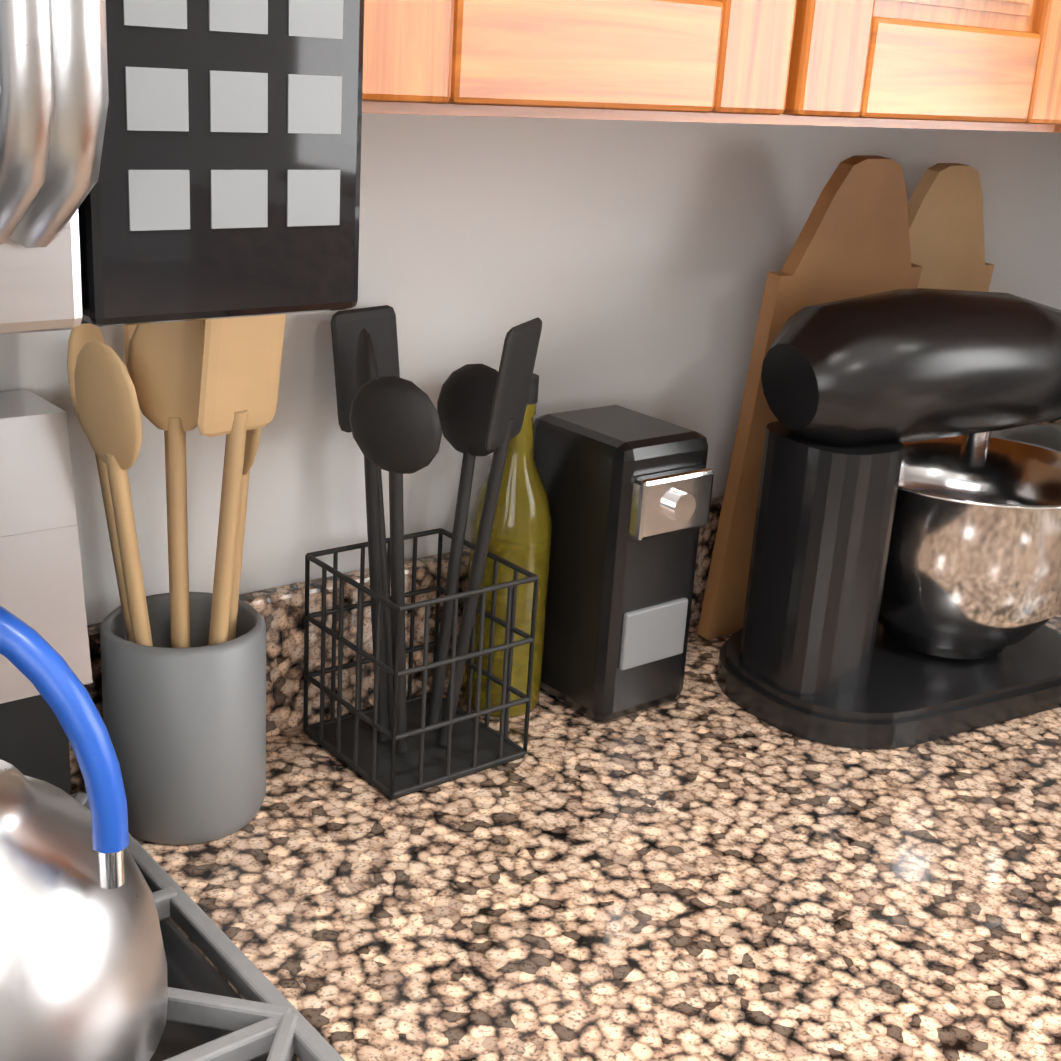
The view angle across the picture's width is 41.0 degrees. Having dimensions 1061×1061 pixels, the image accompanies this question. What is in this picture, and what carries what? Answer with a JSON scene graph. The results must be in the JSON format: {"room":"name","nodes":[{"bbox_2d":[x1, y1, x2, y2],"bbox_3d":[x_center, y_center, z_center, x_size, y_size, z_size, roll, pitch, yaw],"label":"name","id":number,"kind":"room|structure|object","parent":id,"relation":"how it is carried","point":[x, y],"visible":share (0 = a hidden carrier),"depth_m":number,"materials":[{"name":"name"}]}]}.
{"room":"kitchen","nodes":[
{"label":"kitchen","id":0,"kind":"room"},
{"bbox_2d":[0,113,1060,624],"bbox_3d":[-1.198,0.008,0.340,4.920,2.180,0.160,-11,24,-37],"label":"wall","id":1,"kind":"structure","parent":0,"point":[630,263],"depth_m":1.18,"materials":[{"name":"paint"}]},
{"bbox_2d":[0,0,363,334],"bbox_3d":[-0.461,-0.276,0.430,0.756,0.415,0.460,-11,24,-37],"label":"microwave","id":2,"kind":"object","parent":1,"relation":"attached to","point":[162,161],"visible":1,"depth_m":0.53,"materials":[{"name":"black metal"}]},
{"bbox_2d":[69,421,1052,790],"bbox_3d":[0.138,0.010,1.363,1.212,0.174,0.020,-11,24,-37],"label":"backsplash","id":3,"kind":"structure","parent":1,"relation":"attached to","point":[281,609],"depth_m":1.12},
{"bbox_2d":[362,0,1060,132],"bbox_3d":[0.402,-0.642,0.892,1.228,0.757,0.659,-11,24,-37],"label":"upper cabinet","id":4,"kind":"object","parent":1,"relation":"attached to","point":[991,65],"visible":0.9,"depth_m":0.77,"materials":[{"name":"brown wood"}]},
{"bbox_3d":[0.095,1.692,-0.886,4.920,0.060,4.520,-11,24,-37],"label":"floor","id":5,"kind":"structure","parent":0,"visible":0},
{"bbox_2d":[0,389,344,1060],"bbox_3d":[-0.424,0.569,0.599,0.756,1.050,0.744,-11,24,-37],"label":"range","id":6,"kind":"object","parent":5,"relation":"on","point":[212,1015],"visible":0.52,"depth_m":0.87,"materials":[{"name":"silver metal"}]},
{"bbox_2d":[0,606,167,1060],"bbox_3d":[-0.288,0.133,0.663,0.214,0.240,0.228,-11,24,-37],"label":"kettle","id":7,"kind":"object","parent":6,"relation":"on","point":[83,969],"visible":1,"depth_m":0.63,"materials":[{"name":"silver metal"}]},
{"bbox_3d":[1.103,0.758,0.851,0.620,0.718,1.153,-11,24,-37],"label":"base cabinet","id":8,"kind":"object","parent":5,"relation":"on","visible":0},
{"bbox_2d":[71,640,1060,1060],"bbox_3d":[0.178,0.292,0.866,0.583,0.036,0.955,-11,24,-37],"label":"countertop","id":9,"kind":"structure","parent":8,"relation":"on","point":[701,868],"depth_m":0.93,"materials":[{"name":"stone"}]},
{"bbox_2d":[67,314,285,844],"bbox_3d":[-0.236,0.015,0.940,0.124,0.388,0.147,-11,24,-37],"label":"utensil crock","id":10,"kind":"object","parent":9,"relation":"on","point":[183,670],"visible":0.81,"depth_m":0.92,"materials":[{"name":"grey ceramic"}]},
{"bbox_2d":[303,305,541,799],"bbox_3d":[-0.076,0.006,1.066,0.143,0.345,0.155,-11,24,-37],"label":"utensil basket","id":11,"kind":"object","parent":9,"relation":"on","point":[393,743],"visible":1,"depth_m":1.06,"materials":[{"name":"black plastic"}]},
{"bbox_2d":[462,373,551,716],"bbox_3d":[-0.017,0.012,1.158,0.066,0.282,0.066,-11,24,-37],"label":"oil bottle","id":12,"kind":"object","parent":9,"relation":"on","point":[521,531],"visible":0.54,"depth_m":1.14,"materials":[{"name":"green glass"}]},
{"bbox_2d":[533,405,713,720],"bbox_3d":[0.073,0.028,1.192,0.100,0.240,0.142,-11,24,-37],"label":"can opener","id":13,"kind":"object","parent":9,"relation":"on","point":[629,492],"visible":0.98,"depth_m":1.15,"materials":[{"name":"black plastic"}]},
{"bbox_2d":[688,619,1060,819],"bbox_3d":[1.332,0.503,0.466,0.660,0.036,3.098,-11,24,-37],"label":"countertop","id":14,"kind":"structure","parent":8,"relation":"on","point":[1020,757],"depth_m":1.17,"materials":[{"name":"stone"}]},
{"bbox_2d":[697,155,993,639],"bbox_3d":[0.330,-0.135,1.389,0.360,0.454,0.077,-11,24,-37],"label":"cutting boards","id":15,"kind":"object","parent":14,"relation":"on","point":[867,229],"visible":0.4,"depth_m":1.30,"materials":[{"name":"brown wood"}]},
{"bbox_2d":[717,288,1060,748],"bbox_3d":[0.352,-0.032,1.238,0.361,0.359,0.248,-11,24,-37],"label":"stand mixer","id":16,"kind":"object","parent":14,"relation":"on","point":[904,585],"visible":1,"depth_m":1.17,"materials":[{"name":"black metal"}]},
{"bbox_2d":[1003,423,1060,451],"bbox_3d":[0.604,-0.046,1.586,0.190,0.194,0.190,-11,24,-37],"label":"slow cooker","id":17,"kind":"object","parent":14,"relation":"on","point":[1047,435],"visible":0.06,"depth_m":1.56,"materials":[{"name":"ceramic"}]},
{"bbox_2d":[1044,612,1060,707],"bbox_3d":[0.687,0.192,1.260,0.360,0.036,0.960,-11,24,-37],"label":"countertop","id":18,"kind":"structure","parent":8,"relation":"on","point":[1054,623],"depth_m":1.46,"materials":[{"name":"stone"}]}
]}

